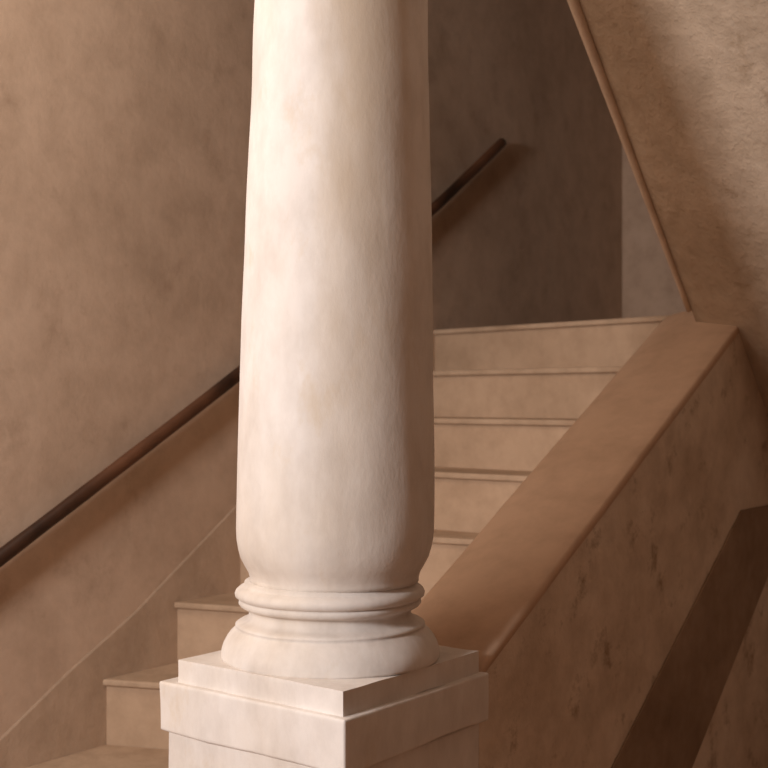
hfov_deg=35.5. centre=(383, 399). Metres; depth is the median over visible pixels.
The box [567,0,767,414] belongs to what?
wall
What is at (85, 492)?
handrail
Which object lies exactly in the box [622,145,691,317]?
wall
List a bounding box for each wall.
[0,0,621,737]
[567,0,767,414]
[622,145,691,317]
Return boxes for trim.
[0,506,239,767]
[611,505,767,767]
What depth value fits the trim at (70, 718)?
3.38 m
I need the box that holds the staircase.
[26,315,670,767]
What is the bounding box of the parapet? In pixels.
[411,311,767,767]
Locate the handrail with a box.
[0,138,505,566]
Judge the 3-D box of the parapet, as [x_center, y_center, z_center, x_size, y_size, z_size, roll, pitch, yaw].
[1.103,0.524,3.791,0.307,1.591,3.392,0,0,38]
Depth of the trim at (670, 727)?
3.22 m
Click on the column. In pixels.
(330, 664)
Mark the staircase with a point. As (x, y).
(504, 396)
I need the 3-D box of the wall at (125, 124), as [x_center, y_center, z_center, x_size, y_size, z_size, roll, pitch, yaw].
[-1.423,-0.390,2.662,0.160,3.620,8.588,0,0,38]
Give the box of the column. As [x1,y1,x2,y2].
[159,0,488,767]

